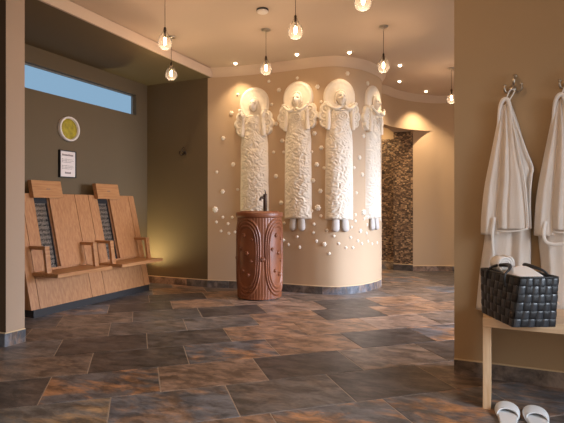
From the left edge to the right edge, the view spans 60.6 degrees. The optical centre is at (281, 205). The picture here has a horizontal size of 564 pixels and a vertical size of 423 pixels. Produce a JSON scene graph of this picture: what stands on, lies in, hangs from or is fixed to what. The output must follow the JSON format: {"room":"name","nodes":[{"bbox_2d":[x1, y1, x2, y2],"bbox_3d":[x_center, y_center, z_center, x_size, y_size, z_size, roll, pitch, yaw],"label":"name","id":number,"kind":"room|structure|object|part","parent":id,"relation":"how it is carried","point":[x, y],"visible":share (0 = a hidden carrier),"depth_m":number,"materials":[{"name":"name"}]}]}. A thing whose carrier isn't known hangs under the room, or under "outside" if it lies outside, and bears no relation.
{"room":"spa","nodes":[
{"label":"spa","id":0,"kind":"room"},
{"bbox_2d":[0,0,24,332],"bbox_3d":[-2.512,-0.328,3.654,1.438,2.575,0.143,0,0,24],"label":"wall pillar","id":1,"kind":"structure","parent":0,"point":[12,12],"depth_m":3.34,"materials":[{"name":"beige paint"}]},
{"bbox_2d":[0,328,25,346],"bbox_3d":[-2.052,0.912,3.443,0.450,0.095,0.155,0,0,24],"label":"baseboard","id":2,"kind":"structure","parent":1,"relation":"attached to","point":[17,336],"depth_m":3.33,"materials":[{"name":"stone"}]},
{"bbox_2d":[25,44,146,266],"bbox_3d":[-3.284,-0.328,2.754,0.200,2.575,7.760,0,0,24],"label":"wall","id":3,"kind":"structure","parent":0,"point":[110,147],"depth_m":5.21,"materials":[{"name":"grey paint"}]},
{"bbox_2d":[58,150,75,177],"bbox_3d":[-2.190,-0.427,4.929,0.030,0.274,0.204,0,0,24],"label":"framed notice","id":4,"kind":"object","parent":3,"relation":"attached to","point":[66,159],"visible":1,"depth_m":4.92,"materials":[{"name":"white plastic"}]},
{"bbox_2d":[58,116,79,140],"bbox_3d":[-2.178,-0.788,4.943,0.040,0.252,0.252,0,0,24],"label":"wall ornament","id":5,"kind":"object","parent":3,"relation":"attached to","point":[68,127],"visible":1,"depth_m":4.94,"materials":[{"name":"beige plastic"}]},
{"bbox_2d":[25,63,132,113],"bbox_3d":[-2.270,-1.229,4.957,0.040,0.246,2.110,0,0,24],"label":"window","id":6,"kind":"structure","parent":3,"relation":"in","point":[36,78],"depth_m":5.13,"materials":[{"name":"blue glass"}]},
{"bbox_2d":[25,0,209,85],"bbox_3d":[-2.051,-1.615,4.963,1.615,0.200,2.800,0,0,24],"label":"ceiling","id":7,"kind":"structure","parent":0,"point":[48,28],"depth_m":4.65,"materials":[{"name":"brown paint"}]},
{"bbox_2d":[147,78,207,279],"bbox_3d":[-1.246,-0.328,5.984,0.895,2.575,0.200,0,0,24],"label":"wall","id":8,"kind":"structure","parent":0,"point":[177,112],"depth_m":5.89,"materials":[{"name":"brown paint"}]},
{"bbox_2d":[148,275,380,294],"bbox_3d":[-0.281,0.915,5.617,2.881,0.090,0.597,0,0,6],"label":"baseboard","id":9,"kind":"structure","parent":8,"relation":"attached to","point":[311,289],"depth_m":5.50,"materials":[{"name":"stone"}]},
{"bbox_2d":[69,0,453,95],"bbox_3d":[1.787,-1.665,2.871,7.070,0.100,12.100,0,0,24],"label":"ceiling","id":10,"kind":"structure","parent":0,"point":[419,34],"depth_m":4.44,"materials":[{"name":"beige paint"}]},
{"bbox_2d":[39,0,211,77],"bbox_3d":[-1.333,-1.562,4.562,0.023,0.098,2.474,0,0,24],"label":"trim","id":11,"kind":"structure","parent":10,"relation":"attached to","point":[66,6],"depth_m":4.33,"materials":[{"name":"beige paint"}]},
{"bbox_2d":[158,27,171,49],"bbox_3d":[-0.899,-1.407,3.711,0.108,0.415,0.108,0,0,24],"label":"pendant lamp","id":12,"kind":"object","parent":10,"relation":"hanging from","point":[164,29],"visible":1,"depth_m":3.71,"materials":[{"name":"clear glass"}]},
{"bbox_2d":[166,35,176,80],"bbox_3d":[-1.057,-1.407,4.611,0.108,0.415,0.108,0,0,24],"label":"pendant lamp","id":13,"kind":"object","parent":10,"relation":"hanging from","point":[171,36],"visible":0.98,"depth_m":4.60,"materials":[{"name":"clear glass"}]},
{"bbox_2d":[256,7,268,14],"bbox_3d":[-0.160,-1.600,3.970,0.100,0.030,0.100,0,0,24],"label":"smoke detector","id":14,"kind":"object","parent":10,"relation":"attached to","point":[261,10],"visible":1,"depth_m":3.94,"materials":[{"name":"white plastic"}]},
{"bbox_2d":[260,28,271,74],"bbox_3d":[-0.147,-1.407,4.426,0.108,0.415,0.108,0,0,24],"label":"pendant lamp","id":15,"kind":"object","parent":10,"relation":"hanging from","point":[263,29],"visible":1,"depth_m":4.42,"materials":[{"name":"clear glass"}]},
{"bbox_2d":[288,0,302,39],"bbox_3d":[0.097,-1.407,3.478,0.108,0.415,0.108,0,0,24],"label":"pendant lamp","id":16,"kind":"object","parent":10,"relation":"hanging from","point":[295,19],"visible":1,"depth_m":3.47,"materials":[{"name":"clear glass"}]},
{"bbox_3d":[0.097,-1.286,3.478,0.108,0.172,0.108,0,0,24],"label":"lamp shade","id":17,"kind":"part","parent":16,"relation":"part of","materials":[{"name":"clear glass"}]},
{"bbox_2d":[354,0,371,11],"bbox_3d":[0.498,-1.407,2.969,0.108,0.415,0.108,0,0,24],"label":"pendant lamp","id":18,"kind":"object","parent":10,"relation":"hanging from","point":[362,1],"visible":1,"depth_m":2.98,"materials":[{"name":"clear glass"}]},
{"bbox_2d":[377,25,389,72],"bbox_3d":[0.913,-1.407,4.347,0.108,0.415,0.108,0,0,24],"label":"pendant lamp","id":19,"kind":"object","parent":10,"relation":"hanging from","point":[383,27],"visible":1,"depth_m":4.34,"materials":[{"name":"clear glass"}]},
{"bbox_2d":[447,67,453,103],"bbox_3d":[1.987,-1.407,5.661,0.108,0.415,0.108,0,0,24],"label":"pendant lamp","id":20,"kind":"object","parent":10,"relation":"hanging from","point":[450,68],"visible":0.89,"depth_m":5.66,"materials":[{"name":"glass"}]},
{"bbox_2d":[0,269,563,422],"bbox_3d":[1.028,0.990,3.211,9.136,0.060,12.549,0,0,24],"label":"floor","id":21,"kind":"structure","parent":0,"point":[164,353],"depth_m":2.98,"materials":[{"name":"tile"}]},
{"bbox_2d":[25,180,111,317],"bbox_3d":[-2.037,0.362,4.478,0.615,1.195,0.765,0,0,24],"label":"wall chair","id":22,"kind":"object","parent":21,"relation":"on","point":[61,266],"visible":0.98,"depth_m":4.46,"materials":[{"name":"brown wood"}]},
{"bbox_3d":[-2.308,0.395,4.196,0.350,0.990,0.020,0,0,24],"label":"panel","id":23,"kind":"part","parent":22,"relation":"part of","materials":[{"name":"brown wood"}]},
{"bbox_3d":[-2.103,0.463,4.193,0.240,0.228,0.046,0,0,24],"label":"armrest","id":24,"kind":"part","parent":22,"relation":"part of","materials":[{"name":"brown wood"}]},
{"bbox_3d":[-2.168,0.238,4.419,0.162,0.644,0.138,0,0,24],"label":"slot frame","id":25,"kind":"part","parent":22,"relation":"part of","materials":[{"name":"black plastic"}]},
{"bbox_3d":[-2.056,0.221,4.611,0.183,0.669,0.288,0,0,24],"label":"backrest","id":26,"kind":"part","parent":22,"relation":"part of","materials":[{"name":"brown wood"}]},
{"bbox_3d":[-1.900,0.592,4.414,0.312,0.032,0.630,0,0,24],"label":"seat","id":27,"kind":"part","parent":22,"relation":"part of","materials":[{"name":"brown wood"}]},
{"bbox_3d":[-1.883,0.463,4.686,0.240,0.228,0.046,0,0,24],"label":"armrest","id":28,"kind":"part","parent":22,"relation":"part of","materials":[{"name":"brown wood"}]},
{"bbox_2d":[81,183,162,302],"bbox_3d":[-1.726,0.362,5.177,0.615,1.195,0.765,0,0,24],"label":"wall chair","id":29,"kind":"object","parent":21,"relation":"on","point":[111,218],"visible":0.96,"depth_m":5.17,"materials":[{"name":"brown wood"}]},
{"bbox_3d":[-1.792,0.463,4.892,0.240,0.228,0.046,0,0,24],"label":"armrest","id":30,"kind":"part","parent":29,"relation":"part of","materials":[{"name":"brown wood"}]},
{"bbox_3d":[-1.857,0.238,5.118,0.162,0.644,0.138,0,0,24],"label":"slot frame","id":31,"kind":"part","parent":29,"relation":"part of","materials":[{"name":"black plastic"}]},
{"bbox_3d":[-1.745,0.221,5.310,0.183,0.669,0.288,0,0,24],"label":"backrest","id":32,"kind":"part","parent":29,"relation":"part of","materials":[{"name":"brown wood"}]},
{"bbox_3d":[-1.588,0.592,5.113,0.312,0.032,0.630,0,0,24],"label":"seat","id":33,"kind":"part","parent":29,"relation":"part of","materials":[{"name":"brown wood"}]},
{"bbox_3d":[-1.572,0.463,5.385,0.240,0.228,0.046,0,0,24],"label":"armrest","id":34,"kind":"part","parent":29,"relation":"part of","materials":[{"name":"brown wood"}]},
{"bbox_2d":[235,190,282,300],"bbox_3d":[-0.237,0.391,5.095,0.494,1.137,0.494,0,0,11],"label":"washstand","id":35,"kind":"object","parent":21,"relation":"on","point":[259,234],"visible":1,"depth_m":4.89,"materials":[{"name":"brown wood"}]},
{"bbox_2d":[259,190,266,210],"bbox_3d":[-0.201,-0.056,5.202,0.072,0.242,0.087,0,0,24],"label":"tap","id":36,"kind":"object","parent":35,"relation":"on","point":[264,197],"depth_m":5.19,"materials":[{"name":"brown metal"}]},
{"bbox_2d":[495,401,519,422],"bbox_3d":[1.022,0.937,2.187,0.107,0.045,0.269,0,0,23],"label":"slipper","id":37,"kind":"object","parent":21,"relation":"on","point":[506,411],"visible":1,"depth_m":2.20,"materials":[{"name":"white fabric"}]},
{"bbox_2d":[483,309,563,409],"bbox_3d":[1.647,0.744,2.178,1.362,0.432,0.370,0,0,24],"label":"bench","id":38,"kind":"object","parent":21,"relation":"on","point":[489,322],"visible":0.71,"depth_m":2.28,"materials":[{"name":"brown wood"}]},
{"bbox_3d":[1.042,0.766,2.448,0.036,0.388,0.370,0,0,24],"label":"leg","id":39,"kind":"part","parent":38,"relation":"part of","materials":[{"name":"brown wood"}]},
{"bbox_2d":[480,263,558,326],"bbox_3d":[1.096,0.396,2.251,0.220,0.262,0.333,0,0,-2],"label":"woven bag","id":40,"kind":"object","parent":38,"relation":"on","point":[512,300],"visible":0.97,"depth_m":2.10,"materials":[{"name":"black leather"}]},
{"bbox_3d":[1.025,0.314,2.248,0.077,0.096,0.188,0,0,-2],"label":"handle","id":41,"kind":"part","parent":40,"relation":"part of","materials":[{"name":"black leather"}]},
{"bbox_2d":[490,255,514,271],"bbox_3d":[1.065,0.279,2.336,0.082,0.080,0.085,0,0,-2],"label":"rolled towel","id":42,"kind":"object","parent":40,"relation":"in","point":[497,259],"visible":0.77,"depth_m":2.30,"materials":[{"name":"white fabric"}]},
{"bbox_2d":[503,266,542,276],"bbox_3d":[1.101,0.319,2.200,0.158,0.082,0.178,0,0,-2],"label":"folded towel","id":43,"kind":"object","parent":40,"relation":"in","point":[523,271],"visible":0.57,"depth_m":2.19,"materials":[{"name":"white fabric"}]},
{"bbox_3d":[1.165,0.314,2.253,0.072,0.097,0.188,0,0,-2],"label":"handle","id":44,"kind":"part","parent":40,"relation":"part of","materials":[{"name":"black"}]},
{"bbox_2d":[522,405,548,422],"bbox_3d":[1.130,0.937,2.140,0.107,0.045,0.269,0,0,22],"label":"slipper","id":45,"kind":"object","parent":21,"relation":"on","point":[531,413],"visible":1,"depth_m":2.16,"materials":[{"name":"white fabric"}]},
{"bbox_2d":[208,66,381,285],"bbox_3d":[0.347,-0.328,6.184,1.853,2.575,1.860,0,0,24],"label":"wall","id":46,"kind":"structure","parent":0,"point":[311,264],"depth_m":5.46,"materials":[{"name":"beige paint"}]},
{"bbox_2d":[234,87,273,210],"bbox_3d":[-0.334,-0.534,5.515,0.504,1.658,0.118,0,0,19],"label":"relief","id":47,"kind":"object","parent":46,"relation":"attached to","point":[254,121],"visible":0.81,"depth_m":5.50,"materials":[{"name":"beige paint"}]},
{"bbox_2d":[277,81,317,230],"bbox_3d":[0.156,-0.554,5.320,0.503,1.658,0.122,0,0,24],"label":"relief","id":48,"kind":"object","parent":46,"relation":"attached to","point":[298,112],"visible":1,"depth_m":5.30,"materials":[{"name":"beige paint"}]},
{"bbox_3d":[0.071,-1.071,5.321,0.144,0.080,0.046,0,0,30],"label":"arm","id":49,"kind":"part","parent":48,"relation":"part of","materials":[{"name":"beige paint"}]},
{"bbox_3d":[0.212,-1.071,5.255,0.148,0.080,0.046,0,0,20],"label":"arm","id":50,"kind":"part","parent":48,"relation":"part of","materials":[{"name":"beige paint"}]},
{"bbox_2d":[210,56,385,81],"bbox_3d":[0.420,-1.565,5.720,2.286,0.100,1.173,0,0,-29],"label":"trim","id":51,"kind":"structure","parent":46,"relation":"attached to","point":[321,61],"depth_m":5.41,"materials":[{"name":"beige paint"}]},
{"bbox_2d":[315,205,320,210],"bbox_3d":[0.387,0.020,5.263,0.072,0.073,0.024,0,0,19],"label":"rosette","id":52,"kind":"object","parent":46,"relation":"attached to","point":[317,207],"visible":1,"depth_m":5.26,"materials":[{"name":"beige"}]},
{"bbox_2d":[318,79,360,231],"bbox_3d":[0.633,-0.546,5.228,0.485,1.658,0.186,0,0,-9],"label":"relief","id":53,"kind":"object","parent":46,"relation":"attached to","point":[339,114],"visible":1,"depth_m":5.20,"materials":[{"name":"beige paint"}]},
{"bbox_3d":[0.553,-1.063,5.154,0.175,0.081,0.053,0,0,6],"label":"arm","id":54,"kind":"part","parent":53,"relation":"part of","materials":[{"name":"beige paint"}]},
{"bbox_3d":[0.736,-1.063,5.191,0.160,0.080,0.049,0,0,-26],"label":"arm","id":55,"kind":"part","parent":53,"relation":"part of","materials":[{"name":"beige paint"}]},
{"bbox_2d":[361,86,385,229],"bbox_3d":[1.077,-0.550,5.526,0.142,1.658,0.498,0,0,37],"label":"relief","id":56,"kind":"object","parent":46,"relation":"attached to","point":[372,115],"visible":1,"depth_m":5.46,"materials":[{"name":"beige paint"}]},
{"bbox_3d":[1.062,-1.067,5.434,0.047,0.080,0.151,0,0,44],"label":"arm","id":57,"kind":"part","parent":56,"relation":"part of","materials":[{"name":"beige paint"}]},
{"bbox_2d":[382,139,392,260],"bbox_3d":[0.841,-0.028,7.814,1.980,1.975,0.240,0,0,24],"label":"wall","id":58,"kind":"structure","parent":0,"point":[387,144],"depth_m":7.34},
{"bbox_2d":[382,261,392,269],"bbox_3d":[1.246,0.896,7.495,0.980,0.127,0.012,0,0,24],"label":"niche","id":59,"kind":"object","parent":58,"relation":"attached to","point":[385,264],"visible":0.2,"depth_m":7.33,"materials":[{"name":"stone"}]},
{"bbox_2d":[382,127,392,139],"bbox_3d":[0.841,-1.315,7.814,1.980,0.600,0.240,0,0,24],"label":"wall niche","id":60,"kind":"object","parent":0,"point":[387,133],"visible":0.07,"depth_m":7.34,"materials":[{"name":"beige paint"}]},
{"bbox_2d":[388,128,408,131],"bbox_3d":[1.849,-1.130,7.004,0.520,0.048,0.900,0,0,24],"label":"ceiling","id":61,"kind":"structure","parent":0,"point":[392,130],"depth_m":7.12,"materials":[{"name":"beige paint"}]},
{"bbox_2d":[393,131,412,263],"bbox_3d":[1.868,-0.072,7.335,0.286,2.064,0.318,0,0,24],"label":"wall","id":62,"kind":"structure","parent":0,"point":[402,141],"depth_m":7.19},
{"bbox_2d":[393,264,412,270],"bbox_3d":[1.801,0.911,7.185,0.286,0.097,0.012,0,0,24],"label":"baseboard","id":63,"kind":"structure","parent":62,"relation":"attached to","point":[403,267],"depth_m":7.17,"materials":[{"name":"stone"}]},
{"bbox_2d":[382,93,453,130],"bbox_3d":[3.181,-1.359,6.059,4.236,0.511,1.562,0,0,28],"label":"wall header","id":64,"kind":"structure","parent":0,"point":[404,115],"depth_m":7.03,"materials":[{"name":"beige paint"}]},
{"bbox_2d":[382,85,453,102],"bbox_3d":[3.149,-1.565,5.984,4.031,0.100,1.463,0,0,28],"label":"trim","id":65,"kind":"structure","parent":64,"relation":"attached to","point":[387,90],"depth_m":6.98,"materials":[{"name":"beige paint"}]},
{"bbox_2d":[413,131,453,265],"bbox_3d":[3.547,-0.072,6.064,0.810,2.064,3.952,0,0,-44],"label":"wall","id":66,"kind":"structure","parent":0,"point":[433,151],"depth_m":7.12,"materials":[{"name":"beige paint"}]},
{"bbox_2d":[413,266,453,270],"bbox_3d":[3.504,0.919,6.008,0.690,0.081,3.803,0,0,-44],"label":"baseboard","id":67,"kind":"structure","parent":66,"relation":"attached to","point":[415,268],"depth_m":7.11,"materials":[{"name":"stone"}]},
{"bbox_2d":[454,0,563,370],"bbox_3d":[2.488,-0.328,2.176,3.224,2.575,0.140,0,0,24],"label":"wall","id":68,"kind":"structure","parent":0,"point":[495,41],"depth_m":2.68,"materials":[{"name":"beige paint"}]},
{"bbox_2d":[454,358,563,388],"bbox_3d":[2.138,0.915,2.249,2.524,0.090,0.012,0,0,24],"label":"baseboard","id":69,"kind":"structure","parent":68,"relation":"attached to","point":[473,368],"depth_m":2.63,"materials":[{"name":"stone"}]},
{"bbox_2d":[503,74,522,93],"bbox_3d":[1.250,-0.660,2.615,0.096,0.102,0.065,0,0,24],"label":"wall hook","id":70,"kind":"object","parent":68,"relation":"attached to","point":[513,86],"visible":0.94,"depth_m":2.60,"materials":[{"name":"silver metal"}]},
{"bbox_2d":[476,89,533,310],"bbox_3d":[1.196,-0.030,2.600,0.287,1.210,0.124,0,0,24],"label":"bathrobe","id":71,"kind":"object","parent":70,"relation":"hanging from","point":[506,223],"visible":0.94,"depth_m":2.58,"materials":[{"name":"white fabric"}]},
{"bbox_3d":[1.217,-0.214,2.562,0.100,0.672,0.125,0,0,-31],"label":"panel","id":72,"kind":"part","parent":71,"relation":"part of","materials":[{"name":"white fabric"}]},
{"bbox_2d":[558,79,563,88],"bbox_3d":[1.487,-0.660,2.510,0.096,0.102,0.065,0,0,24],"label":"wall hook","id":73,"kind":"object","parent":68,"relation":"attached to","point":[559,80],"visible":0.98,"depth_m":2.51,"materials":[{"name":"silver metal"}]},
{"bbox_2d":[534,87,563,308],"bbox_3d":[1.444,-0.030,2.488,0.259,1.210,0.127,0,0,30],"label":"bathrobe","id":74,"kind":"object","parent":73,"relation":"hanging from","point":[549,206],"visible":0.95,"depth_m":2.49,"materials":[{"name":"white fabric"}]},
{"bbox_3d":[1.454,-0.214,2.457,0.099,0.672,0.125,0,0,-31],"label":"panel","id":75,"kind":"part","parent":74,"relation":"part of","materials":[{"name":"white fabric"}]}
]}

